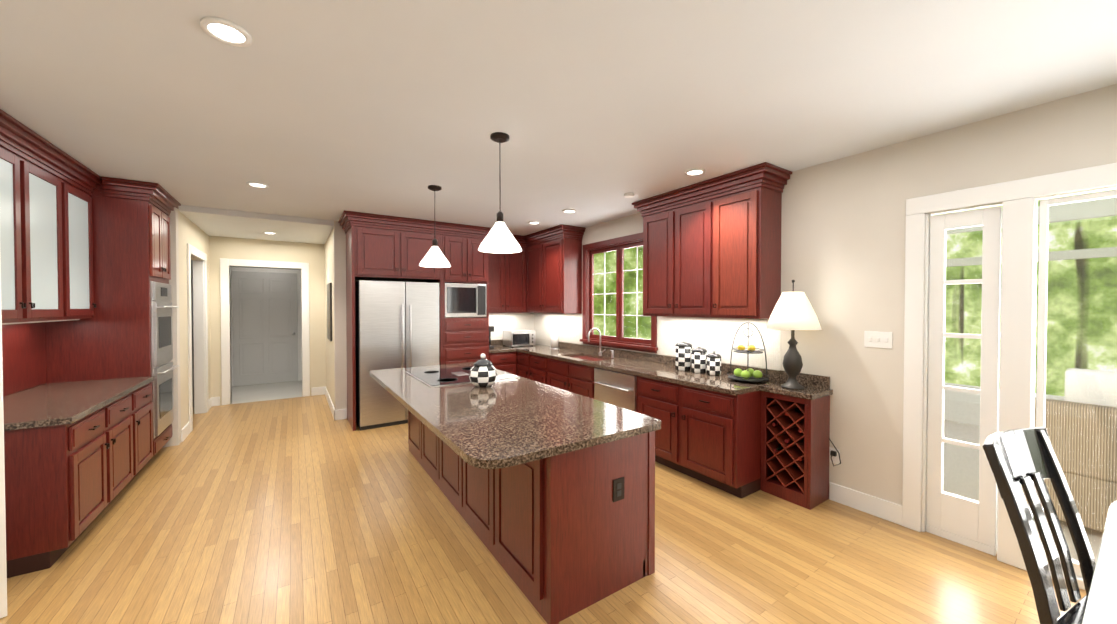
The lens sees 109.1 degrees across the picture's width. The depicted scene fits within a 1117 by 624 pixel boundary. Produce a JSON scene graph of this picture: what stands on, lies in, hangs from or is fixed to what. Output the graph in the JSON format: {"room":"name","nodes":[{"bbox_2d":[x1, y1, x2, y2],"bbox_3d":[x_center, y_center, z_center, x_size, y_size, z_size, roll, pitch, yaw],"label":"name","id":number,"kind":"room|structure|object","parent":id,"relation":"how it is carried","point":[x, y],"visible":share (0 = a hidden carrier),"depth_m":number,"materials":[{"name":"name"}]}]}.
{"room":"kitchen","nodes":[
{"label":"kitchen","id":0,"kind":"room"},
{"bbox_2d":[163,207,180,446],"bbox_3d":[-4.593,0.135,4.295,0.720,2.720,0.120,-1,1,-34],"label":"wall","id":1,"kind":"structure","parent":0,"point":[175,439],"depth_m":4.43,"materials":[{"name":"beige paint"}]},
{"bbox_2d":[0,254,6,617],"bbox_3d":[-2.949,0.448,1.729,0.590,2.155,0.277,-1,1,-34],"label":"pantry door","id":2,"kind":"structure","parent":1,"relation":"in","point":[3,588],"depth_m":1.98,"materials":[{"name":"white wood"}]},
{"bbox_2d":[0,137,67,324],"bbox_3d":[-3.690,-0.499,2.567,0.303,1.138,1.128,-1,1,-34],"label":"upper cabinet","id":3,"kind":"object","parent":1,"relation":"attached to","point":[46,232],"depth_m":2.75,"materials":[{"name":"brown wood"}]},
{"bbox_2d":[68,177,95,320],"bbox_3d":[-4.159,-0.509,3.272,0.303,1.138,0.564,-1,1,-34],"label":"upper cabinet","id":4,"kind":"object","parent":1,"relation":"attached to","point":[81,305],"depth_m":3.37,"materials":[{"name":"brown wood"}]},
{"bbox_2d":[191,260,193,406],"bbox_3d":[-6.163,0.114,5.862,1.360,2.720,0.100,-1,1,-34],"label":"wall","id":5,"kind":"structure","parent":0,"point":[192,331],"depth_m":6.14,"materials":[{"name":"grey paint"}]},
{"bbox_2d":[178,206,210,429],"bbox_3d":[-4.953,0.120,5.379,0.120,2.720,2.085,-1,1,-34],"label":"wall","id":6,"kind":"structure","parent":0,"point":[190,232],"depth_m":4.80,"materials":[{"name":"beige paint"}]},
{"bbox_2d":[181,421,190,441],"bbox_3d":[-4.432,1.419,4.736,0.015,0.140,0.405,-1,1,-34],"label":"baseboard","id":7,"kind":"structure","parent":6,"relation":"attached to","point":[185,431],"depth_m":4.68,"materials":[{"name":"white wood"}]},
{"bbox_2d":[187,243,208,431],"bbox_3d":[-4.880,0.315,5.398,0.020,2.330,1.220,-1,1,-34],"label":"door frame","id":8,"kind":"structure","parent":6,"relation":"attached to","point":[200,336],"depth_m":5.76,"materials":[{"name":"white wood"}]},
{"bbox_2d":[209,397,213,408],"bbox_3d":[-5.312,1.401,6.062,0.020,0.140,0.340,-1,1,-34],"label":"baseboard","id":9,"kind":"structure","parent":6,"relation":"attached to","point":[211,403],"depth_m":6.16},
{"bbox_2d":[179,205,333,243],"bbox_3d":[-4.232,-1.210,5.784,1.550,0.069,1.940,-1,1,-34],"label":"ceiling","id":10,"kind":"structure","parent":0,"point":[227,223],"depth_m":5.38,"materials":[{"name":"paint"}]},
{"bbox_2d":[230,266,300,269],"bbox_3d":[-5.799,0.082,8.158,1.950,2.720,0.120,-1,1,-34],"label":"wall","id":11,"kind":"structure","parent":0,"point":[269,268],"depth_m":8.05,"materials":[{"name":"grey paint"}]},
{"bbox_2d":[232,271,297,385],"bbox_3d":[-5.853,0.322,7.972,1.050,2.235,0.125,-1,1,-34],"label":"door","id":12,"kind":"structure","parent":11,"relation":"in","point":[265,329],"depth_m":7.97,"materials":[{"name":"white wood"}]},
{"bbox_2d":[231,381,301,403],"bbox_3d":[-5.301,1.482,7.428,1.950,0.060,1.920,-1,1,-34],"label":"floor","id":13,"kind":"structure","parent":0,"point":[261,392],"depth_m":7.28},
{"bbox_2d":[209,236,325,404],"bbox_3d":[-4.802,0.102,6.659,1.790,2.720,0.120,-1,1,-34],"label":"wall","id":14,"kind":"structure","parent":0,"point":[312,255],"depth_m":6.63,"materials":[{"name":"beige paint"}]},
{"bbox_2d":[220,258,309,404],"bbox_3d":[-4.843,0.308,6.623,1.180,2.310,0.140,-1,1,-34],"label":"door frame","id":15,"kind":"structure","parent":14,"relation":"attached to","point":[303,274],"depth_m":6.82,"materials":[{"name":"white wood"}]},
{"bbox_2d":[325,229,334,407],"bbox_3d":[-3.570,0.107,6.314,0.120,2.720,1.820,-1,1,-34],"label":"wall","id":16,"kind":"structure","parent":0,"point":[329,278],"depth_m":6.12,"materials":[{"name":"beige paint"}]},
{"bbox_2d":[327,283,331,340],"bbox_3d":[-3.483,-0.004,6.052,0.027,0.850,0.650,-1,1,-34],"label":"framed picture","id":17,"kind":"object","parent":16,"relation":"attached to","point":[329,311],"visible":1,"depth_m":5.87,"materials":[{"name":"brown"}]},
{"bbox_2d":[324,386,338,420],"bbox_3d":[-3.577,1.398,6.247,0.045,0.140,1.955,-1,1,-34],"label":"baseboard","id":18,"kind":"structure","parent":16,"relation":"attached to","point":[335,413],"depth_m":5.82,"materials":[{"name":"white wood"}]},
{"bbox_2d":[333,221,426,409],"bbox_3d":[-1.730,0.106,6.373,3.250,2.720,0.120,-1,1,-34],"label":"wall","id":19,"kind":"structure","parent":0,"point":[340,337],"depth_m":5.46,"materials":[{"name":"beige paint"}]},
{"bbox_2d":[491,340,502,343],"bbox_3d":[-0.927,0.520,6.824,1.134,0.100,0.020,-1,1,-34],"label":"backsplash","id":20,"kind":"structure","parent":19,"relation":"attached to","point":[492,341],"depth_m":6.74,"materials":[{"name":"brown stone"}]},
{"bbox_2d":[489,313,532,339],"bbox_3d":[-0.929,0.240,6.833,1.140,0.460,0.004,-1,1,-34],"label":"backsplash","id":21,"kind":"structure","parent":19,"relation":"attached to","point":[500,321],"depth_m":6.87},
{"bbox_2d":[0,394,1102,623],"bbox_3d":[1.056,1.537,3.478,9.440,0.060,11.700,-1,1,-34],"label":"floor","id":22,"kind":"structure","parent":0,"point":[303,510],"depth_m":2.49,"materials":[{"name":"brown wood"}]},
{"bbox_2d":[4,390,137,577],"bbox_3d":[-3.536,1.093,2.692,0.673,0.850,1.128,-1,1,-34],"label":"base cabinet","id":23,"kind":"object","parent":22,"relation":"on","point":[78,455],"depth_m":2.39,"materials":[{"name":"brown wood"}]},
{"bbox_2d":[3,376,153,429],"bbox_3d":[-3.683,0.644,2.915,0.682,0.040,1.712,-1,1,-34],"label":"countertop","id":24,"kind":"structure","parent":23,"relation":"on","point":[48,404],"depth_m":2.81,"materials":[{"name":"brown stone"}]},
{"bbox_2d":[45,176,180,469],"bbox_3d":[-4.338,0.142,3.946,0.742,2.717,0.915,-1,1,-34],"label":"tall cabinet","id":25,"kind":"object","parent":22,"relation":"on","point":[125,330],"visible":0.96,"depth_m":3.71,"materials":[{"name":"brown wood"}]},
{"bbox_2d":[138,378,153,472],"bbox_3d":[-4.005,1.083,3.396,0.673,0.850,0.564,-1,1,-34],"label":"base cabinet","id":26,"kind":"object","parent":22,"relation":"on","point":[145,407],"depth_m":3.61,"materials":[{"name":"brown wood"}]},
{"bbox_2d":[355,280,438,430],"bbox_3d":[-2.233,0.539,5.493,1.000,1.880,0.747,-1,1,-34],"label":"fridge","id":27,"kind":"object","parent":22,"relation":"on","point":[396,324],"visible":0.73,"depth_m":5.16,"materials":[{"name":"silver metal"}]},
{"bbox_2d":[338,210,533,430],"bbox_3d":[-1.518,0.113,5.989,3.073,2.714,0.743,-1,1,-34],"label":"tall cabinet","id":28,"kind":"object","parent":22,"relation":"on","point":[477,284],"depth_m":5.61,"materials":[{"name":"brown wood"}]},
{"bbox_2d":[489,352,512,373],"bbox_3d":[-1.006,1.042,6.375,0.498,0.850,0.692,-1,1,-34],"label":"base cabinet","id":29,"kind":"object","parent":22,"relation":"on","point":[503,361],"depth_m":6.14,"materials":[{"name":"brown wood"}]},
{"bbox_2d":[387,390,655,623],"bbox_3d":[-0.590,1.085,3.265,0.970,0.850,2.859,-1,1,-34],"label":"kitchen island","id":30,"kind":"object","parent":22,"relation":"on","point":[548,491],"depth_m":2.14,"materials":[{"name":"brown wood"}]},
{"bbox_2d":[369,362,660,473],"bbox_3d":[-0.674,0.640,3.218,1.145,0.040,2.956,-1,1,-34],"label":"island countertop","id":31,"kind":"structure","parent":30,"relation":"on","point":[515,420],"depth_m":2.43,"materials":[{"name":"brown stone"}]},
{"bbox_2d":[469,353,496,386],"bbox_3d":[-0.630,0.482,3.326,0.230,0.272,0.230,-1,1,-34],"label":"cookie jar","id":32,"kind":"object","parent":31,"relation":"on","point":[483,373],"visible":1,"depth_m":3.25,"materials":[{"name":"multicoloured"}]},
{"bbox_2d":[513,352,544,383],"bbox_3d":[-0.166,1.046,6.075,0.742,0.850,0.910,-1,1,-34],"label":"base cabinet","id":33,"kind":"object","parent":22,"relation":"on","point":[526,365],"depth_m":5.94,"materials":[{"name":"brown wood"}]},
{"bbox_2d":[489,344,550,351],"bbox_3d":[-0.749,0.594,6.574,1.154,0.040,0.636,-1,1,-34],"label":"countertop","id":34,"kind":"structure","parent":33,"relation":"on","point":[497,347],"depth_m":6.45,"materials":[{"name":"brown stone"}]},
{"bbox_2d":[489,326,493,347],"bbox_3d":[-1.172,0.400,6.424,0.190,0.350,0.240,-1,1,-34],"label":"coffee maker","id":35,"kind":"object","parent":34,"relation":"on","point":[491,328],"visible":0.31,"depth_m":6.36,"materials":[{"name":"black"}]},
{"bbox_2d":[503,330,535,346],"bbox_3d":[-0.656,0.441,6.696,0.450,0.260,0.360,-1,1,-34],"label":"toaster oven","id":36,"kind":"object","parent":34,"relation":"on","point":[512,338],"visible":1,"depth_m":6.57,"materials":[{"name":"silver metal"}]},
{"bbox_2d":[545,356,600,398],"bbox_3d":[0.400,1.057,5.278,0.684,0.850,1.044,-1,1,-34],"label":"base cabinet","id":37,"kind":"object","parent":22,"relation":"on","point":[566,375],"depth_m":5.10,"materials":[{"name":"brown wood"}]},
{"bbox_2d":[593,368,632,410],"bbox_3d":[0.883,1.067,4.551,0.684,0.850,0.703,-1,1,-34],"label":"dishwasher","id":38,"kind":"object","parent":22,"relation":"on","point":[610,386],"depth_m":4.35,"materials":[{"name":"silver metal"}]},
{"bbox_2d":[633,372,760,498],"bbox_3d":[1.381,1.077,3.803,0.684,0.850,1.093,-1,1,-34],"label":"base cabinet","id":39,"kind":"object","parent":22,"relation":"on","point":[709,432],"depth_m":3.39,"materials":[{"name":"brown wood"}]},
{"bbox_2d":[517,348,779,391],"bbox_3d":[0.653,0.617,4.889,0.686,0.040,3.722,-1,1,-34],"label":"countertop","id":40,"kind":"structure","parent":39,"relation":"on","point":[722,382],"depth_m":4.20,"materials":[{"name":"brown stone"}]},
{"bbox_2d":[550,328,558,348],"bbox_3d":[-0.061,0.412,6.262,0.150,0.330,0.150,-1,1,-34],"label":"paper towel","id":41,"kind":"object","parent":40,"relation":"on","point":[554,339],"visible":1,"depth_m":6.21,"materials":[{"name":"white paper"}]},
{"bbox_2d":[675,339,692,370],"bbox_3d":[1.315,0.445,4.175,0.173,0.322,0.173,-1,1,-34],"label":"canister","id":42,"kind":"object","parent":40,"relation":"on","point":[683,349],"visible":1,"depth_m":4.10,"materials":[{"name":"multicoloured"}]},
{"bbox_2d":[691,344,706,372],"bbox_3d":[1.420,0.467,4.017,0.153,0.282,0.153,-1,1,-34],"label":"medium canister","id":43,"kind":"object","parent":40,"relation":"on","point":[698,359],"visible":1,"depth_m":3.96,"materials":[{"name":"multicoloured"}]},
{"bbox_2d":[707,350,720,375],"bbox_3d":[1.514,0.489,3.876,0.135,0.242,0.135,-1,1,-34],"label":"canister","id":44,"kind":"object","parent":40,"relation":"on","point":[714,363],"visible":1,"depth_m":3.82,"materials":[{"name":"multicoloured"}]},
{"bbox_2d":[727,322,769,381],"bbox_3d":[1.697,0.352,3.563,0.345,0.525,0.347,-1,1,-34],"label":"fruit basket","id":45,"kind":"object","parent":40,"relation":"on","point":[750,374],"visible":1,"depth_m":3.52,"materials":[{"name":"black"}]},
{"bbox_2d":[759,370,832,509],"bbox_3d":[1.940,1.015,3.267,0.346,0.990,0.410,-1,1,-34],"label":"wine rack","id":46,"kind":"object","parent":22,"relation":"on","point":[795,434],"visible":1,"depth_m":3.19,"materials":[{"name":"red wood"}]},
{"bbox_2d":[766,280,821,389],"bbox_3d":[1.912,0.178,3.247,0.392,0.882,0.392,-1,1,-34],"label":"table lamp","id":47,"kind":"object","parent":46,"relation":"on","point":[793,311],"visible":1,"depth_m":3.17,"materials":[{"name":"white fabric"}]},
{"bbox_2d":[944,197,1116,425],"bbox_3d":[6.301,0.124,4.005,0.100,2.750,6.480,-1,1,-34],"label":"frame","id":48,"kind":"object","parent":22,"relation":"on","point":[1069,253],"depth_m":4.67,"materials":[{"name":"white wood"}]},
{"bbox_2d":[982,427,1095,623],"bbox_3d":[1.863,1.005,1.299,0.483,1.064,0.617,0,1,-25],"label":"dining chair","id":49,"kind":"object","parent":22,"relation":"on","point":[1023,457],"visible":0.98,"depth_m":1.47,"materials":[{"name":"black"}]},
{"bbox_2d":[1033,368,1116,531],"bbox_3d":[4.341,0.974,2.268,0.800,1.100,2.100,-1,1,-34],"label":"wicker sofa","id":50,"kind":"object","parent":22,"relation":"on","point":[1106,471],"depth_m":2.71,"materials":[{"name":"white wicker"}]},
{"bbox_2d":[1082,501,1116,623],"bbox_3d":[2.047,1.154,0.619,2.050,0.785,1.450,-1,1,-34],"label":"dining table","id":51,"kind":"object","parent":22,"relation":"on","point":[1101,606],"visible":1,"depth_m":1.11,"materials":[{"name":"white"}]},
{"bbox_2d":[0,0,1116,235],"bbox_3d":[-1.274,-1.224,3.511,5.640,0.020,12.840,-1,1,-34],"label":"ceiling","id":52,"kind":"structure","parent":0,"point":[594,110],"depth_m":2.13,"materials":[{"name":"paint"}]},
{"bbox_2d":[200,16,251,46],"bbox_3d":[-1.403,-1.183,1.684,0.170,0.012,0.170,-1,1,-34],"label":"recessed light","id":53,"kind":"object","parent":52,"relation":"in","point":[225,31],"visible":1,"depth_m":1.68,"materials":[{"name":"white"}]},
{"bbox_2d":[247,182,268,187],"bbox_3d":[-2.868,-1.212,3.796,0.170,0.012,0.170,-1,1,-34],"label":"recessed light","id":54,"kind":"object","parent":52,"relation":"in","point":[258,184],"visible":1,"depth_m":3.79,"materials":[{"name":"white"}]},
{"bbox_2d":[419,185,450,267],"bbox_3d":[-1.206,-0.834,3.885,0.300,0.770,0.300,-1,1,-34],"label":"pendant light","id":55,"kind":"object","parent":52,"relation":"hanging from","point":[434,257],"visible":1,"depth_m":3.83,"materials":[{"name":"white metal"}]},
{"bbox_2d":[478,132,521,252],"bbox_3d":[-0.401,-0.813,2.728,0.300,0.780,0.300,-1,1,-34],"label":"pendant light","id":56,"kind":"object","parent":52,"relation":"hanging from","point":[499,238],"visible":1,"depth_m":2.67,"materials":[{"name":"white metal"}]},
{"bbox_2d":[528,221,539,224],"bbox_3d":[-0.337,-1.236,5.516,0.170,0.012,0.170,-1,1,-34],"label":"recessed light","id":57,"kind":"object","parent":52,"relation":"in","point":[533,222],"visible":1,"depth_m":5.48,"materials":[{"name":"white"}]},
{"bbox_2d":[563,209,575,212],"bbox_3d":[0.134,-1.226,4.844,0.170,0.012,0.170,-1,1,-34],"label":"recessed light","id":58,"kind":"object","parent":52,"relation":"in","point":[569,211],"visible":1,"depth_m":4.83,"materials":[{"name":"white"}]},
{"bbox_2d":[624,193,633,197],"bbox_3d":[0.732,-1.208,4.125,0.110,0.030,0.110,-1,1,-34],"label":"smoke detector","id":59,"kind":"object","parent":52,"relation":"attached to","point":[628,195],"visible":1,"depth_m":4.09,"materials":[{"name":"white plastic"}]},
{"bbox_2d":[685,168,704,175],"bbox_3d":[1.178,-1.207,3.437,0.170,0.012,0.170,-1,1,-34],"label":"recessed light","id":60,"kind":"object","parent":52,"relation":"in","point":[695,171],"visible":1,"depth_m":3.43,"materials":[{"name":"white"}]},
{"bbox_2d":[536,84,1116,531],"bbox_3d":[2.060,0.146,3.502,0.120,2.720,9.100,-1,1,-34],"label":"wall","id":61,"kind":"structure","parent":0,"point":[844,242],"depth_m":2.95,"materials":[{"name":"beige paint"}]},
{"bbox_2d":[534,224,585,313],"bbox_3d":[-0.074,-0.615,6.204,0.418,1.264,1.080,-1,1,-34],"label":"upper cabinet","id":62,"kind":"object","parent":61,"relation":"attached to","point":[541,272],"depth_m":5.91,"materials":[{"name":"brown wood"}]},
{"bbox_2d":[580,232,657,352],"bbox_3d":[0.797,-0.252,5.341,0.180,1.465,1.480,-1,1,-34],"label":"window","id":63,"kind":"structure","parent":61,"relation":"in","point":[619,339],"depth_m":5.38,"materials":[{"name":"brown wood"}]},
{"bbox_2d":[533,313,780,369],"bbox_3d":[0.763,0.261,5.343,0.003,0.460,4.360,-1,1,-34],"label":"backsplash","id":64,"kind":"structure","parent":61,"relation":"attached to","point":[710,335],"depth_m":4.15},
{"bbox_2d":[559,342,779,379],"bbox_3d":[0.930,0.547,5.073,0.020,0.095,3.720,-1,1,-34],"label":"backsplash","id":65,"kind":"structure","parent":61,"relation":"attached to","point":[774,375],"depth_m":4.85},
{"bbox_2d":[640,194,703,316],"bbox_3d":[1.342,-0.521,4.139,0.353,1.138,0.969,-1,1,-34],"label":"upper cabinet","id":66,"kind":"object","parent":61,"relation":"attached to","point":[673,236],"depth_m":4.08,"materials":[{"name":"brown wood"}]},
{"bbox_2d":[704,182,783,318],"bbox_3d":[1.676,-0.514,3.637,0.353,1.138,0.527,-1,1,-34],"label":"upper cabinet","id":67,"kind":"object","parent":61,"relation":"attached to","point":[712,248],"depth_m":3.47,"materials":[{"name":"brown wood"}]},
{"bbox_2d":[829,438,840,465],"bbox_3d":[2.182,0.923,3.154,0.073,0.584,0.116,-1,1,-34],"label":"outlet","id":68,"kind":"object","parent":61,"relation":"attached to","point":[834,455],"visible":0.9,"depth_m":3.17,"materials":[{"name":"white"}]},
{"bbox_2d":[830,482,901,524],"bbox_3d":[2.333,1.444,2.987,0.015,0.140,0.530,-1,1,-34],"label":"baseboard","id":69,"kind":"structure","parent":61,"relation":"attached to","point":[874,506],"depth_m":2.99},
{"bbox_2d":[864,331,892,348],"bbox_3d":[2.357,0.204,2.937,0.012,0.120,0.170,-1,1,-34],"label":"switch plate","id":70,"kind":"object","parent":61,"relation":"attached to","point":[875,339],"visible":1,"depth_m":2.93,"materials":[{"name":"white plastic"}]},
{"bbox_2d":[902,163,1116,589],"bbox_3d":[3.207,0.378,1.763,0.140,2.306,2.590,-1,1,-34],"label":"door frame","id":71,"kind":"structure","parent":61,"relation":"attached to","point":[1017,199],"depth_m":2.49,"materials":[{"name":"white wood"}]}
]}

